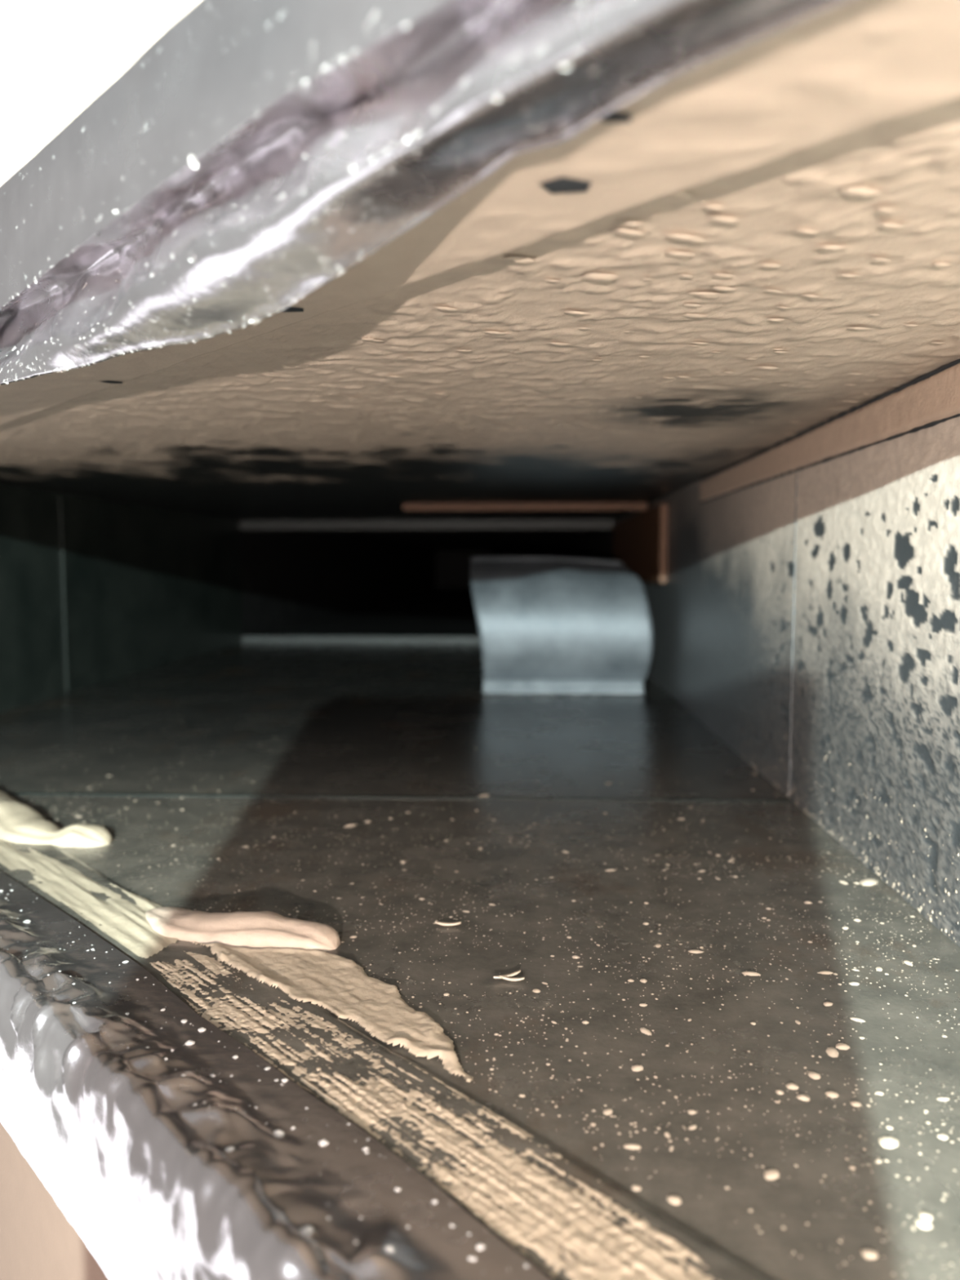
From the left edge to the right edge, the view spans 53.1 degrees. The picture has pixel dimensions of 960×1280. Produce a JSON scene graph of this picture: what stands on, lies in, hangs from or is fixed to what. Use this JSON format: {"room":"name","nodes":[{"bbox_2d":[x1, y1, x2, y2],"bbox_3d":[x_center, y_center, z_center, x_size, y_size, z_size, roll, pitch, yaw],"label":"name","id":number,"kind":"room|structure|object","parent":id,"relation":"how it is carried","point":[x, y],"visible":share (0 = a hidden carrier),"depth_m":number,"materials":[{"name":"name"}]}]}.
{"room":"air duct interior","nodes":[
{"label":"air duct interior","id":0,"kind":"room"},
{"bbox_2d":[0,0,200,1279],"bbox_3d":[-0.105,0.007,0.222,0.012,1.350,1.508,-4,6,-42],"label":"wall","id":1,"kind":"structure","parent":0,"point":[57,56],"depth_m":0.18,"materials":[{"name":"paint"}]},
{"bbox_2d":[0,871,551,1279],"bbox_3d":[-0.090,0.099,0.221,0.032,0.047,0.622,-4,6,-42],"label":"tape","id":2,"kind":"object","parent":1,"relation":"attached to","point":[172,1149],"visible":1,"depth_m":0.17,"materials":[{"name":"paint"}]},
{"bbox_2d":[0,839,768,1279],"bbox_3d":[-0.090,0.080,0.242,0.046,0.001,0.657,-4,6,-42],"label":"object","id":3,"kind":"structure","parent":1,"relation":"attached to","point":[721,1266],"depth_m":0.19,"materials":[{"name":"wood"},{"name":"peeling paint"}]},
{"bbox_2d":[0,839,179,958],"bbox_3d":[-0.161,0.073,0.335,0.022,0.001,0.243,-4,6,-44],"label":"smear","id":4,"kind":"object","parent":3,"relation":"on","point":[125,922],"visible":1,"depth_m":0.28,"materials":[{"name":"beige paint"}]},
{"bbox_2d":[183,951,601,1182],"bbox_3d":[-0.028,0.084,0.200,0.133,0.001,0.008,4,6,44],"label":"smear","id":5,"kind":"object","parent":3,"relation":"on","point":[215,966],"visible":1,"depth_m":0.20,"materials":[{"name":"beige paint"}]},
{"bbox_2d":[149,959,714,1279],"bbox_3d":[-0.021,0.085,0.181,0.020,0.001,0.170,-4,6,-42],"label":"smear","id":6,"kind":"object","parent":3,"relation":"on","point":[539,1223],"visible":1,"depth_m":0.15,"materials":[{"name":"beige paint"}]},
{"bbox_2d":[0,0,844,385],"bbox_3d":[-0.095,-0.077,0.203,0.028,0.042,0.622,-4,6,-43],"label":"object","id":7,"kind":"object","parent":1,"relation":"attached to","point":[255,153],"visible":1,"depth_m":0.13,"materials":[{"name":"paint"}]},
{"bbox_2d":[0,484,242,712],"bbox_3d":[-0.317,-0.043,0.836,0.003,0.158,0.755,0,5,2],"label":"wall","id":8,"kind":"structure","parent":0,"point":[93,591],"depth_m":0.81,"materials":[{"name":"metal"}]},
{"bbox_2d":[240,520,613,643],"bbox_3d":[-0.010,-0.183,2.597,0.471,0.158,2.802,0,5,2],"label":"dark opening","id":9,"kind":"structure","parent":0,"point":[402,583],"depth_m":1.74,"materials":[{"name":"black"}]},
{"bbox_2d":[241,635,480,644],"bbox_3d":[-0.068,0.000,1.208,0.467,0.009,0.008,0,5,2],"label":"trim","id":10,"kind":"structure","parent":9,"relation":"attached to","point":[246,639],"depth_m":1.21,"materials":[{"name":"metal"}]},
{"bbox_2d":[239,520,613,529],"bbox_3d":[-0.068,-0.143,1.195,0.467,0.010,0.010,0,5,2],"label":"trim","id":11,"kind":"structure","parent":9,"relation":"attached to","point":[603,524],"depth_m":1.19,"materials":[{"name":"metal"}]},
{"bbox_2d":[0,643,959,1279],"bbox_3d":[-0.093,0.053,0.602,0.467,0.001,1.217,0,5,2],"label":"floor","id":12,"kind":"structure","parent":0,"point":[720,1013],"depth_m":0.29,"materials":[{"name":"metal"}]},
{"bbox_2d":[0,791,112,847],"bbox_3d":[-0.191,0.066,0.379,0.136,0.009,0.031,4,6,42],"label":"lump","id":13,"kind":"object","parent":12,"relation":"on","point":[20,823],"visible":1,"depth_m":0.35,"materials":[{"name":"beige"}]},
{"bbox_2d":[145,906,340,951],"bbox_3d":[-0.067,0.077,0.259,0.063,0.006,0.019,2,5,20],"label":"bead","id":14,"kind":"object","parent":12,"relation":"on","point":[262,929],"visible":1,"depth_m":0.25},
{"bbox_2d":[192,941,472,1082],"bbox_3d":[-0.032,0.081,0.225,0.099,0.002,0.024,4,6,43],"label":"smear","id":15,"kind":"object","parent":12,"relation":"on","point":[337,984],"visible":1,"depth_m":0.22,"materials":[{"name":"beige paint"}]},
{"bbox_2d":[435,920,461,925],"bbox_3d":[-0.009,0.078,0.265,0.007,0.001,0.002,0,5,2],"label":"flake","id":16,"kind":"object","parent":12,"relation":"on","point":[442,923],"visible":1,"depth_m":0.27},
{"bbox_2d":[493,969,520,978],"bbox_3d":[0.007,0.081,0.232,0.008,0.001,0.001,-2,5,-28],"label":"flake","id":17,"kind":"object","parent":12,"relation":"on","point":[517,972],"visible":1,"depth_m":0.23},
{"bbox_2d":[499,975,524,981],"bbox_3d":[0.008,0.081,0.230,0.006,0.001,0.001,1,5,11],"label":"flake","id":18,"kind":"object","parent":12,"relation":"on","point":[510,979],"visible":1,"depth_m":0.23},
{"bbox_2d":[470,555,653,693],"bbox_3d":[0.062,-0.015,0.766,0.140,0.106,0.082,0,5,2],"label":"flap","id":19,"kind":"object","parent":12,"relation":"on","point":[547,624],"visible":1,"depth_m":0.73,"materials":[{"name":"metal"}]},
{"bbox_2d":[0,97,959,520],"bbox_3d":[-0.093,-0.100,0.597,0.467,0.004,1.202,0,5,2],"label":"ceiling","id":20,"kind":"structure","parent":0,"point":[641,353],"depth_m":0.26,"materials":[{"name":"paint"}]},
{"bbox_2d":[613,357,959,946],"bbox_3d":[0.139,-0.023,0.584,0.002,0.154,1.221,0,5,2],"label":"wall","id":21,"kind":"structure","parent":0,"point":[806,612],"depth_m":0.34,"materials":[{"name":"paint"}]},
{"bbox_2d":[0,0,959,425],"bbox_3d":[-0.089,-0.071,0.235,0.039,0.003,0.652,-4,6,-42],"label":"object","id":22,"kind":"structure","parent":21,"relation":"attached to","point":[846,67],"depth_m":0.12,"materials":[{"name":"paint"}]},
{"bbox_2d":[402,503,647,511],"bbox_3d":[0.040,-0.119,0.867,0.218,0.005,0.030,0,5,2],"label":"trim","id":23,"kind":"structure","parent":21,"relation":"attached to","point":[406,507],"depth_m":0.85,"materials":[{"name":"brown wood"}]},
{"bbox_2d":[612,503,667,582],"bbox_3d":[0.152,-0.091,0.945,0.005,0.062,0.390,0,5,2],"label":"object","id":24,"kind":"structure","parent":21,"relation":"attached to","point":[639,540],"depth_m":0.84,"materials":[{"name":"brown wood"}]}
]}

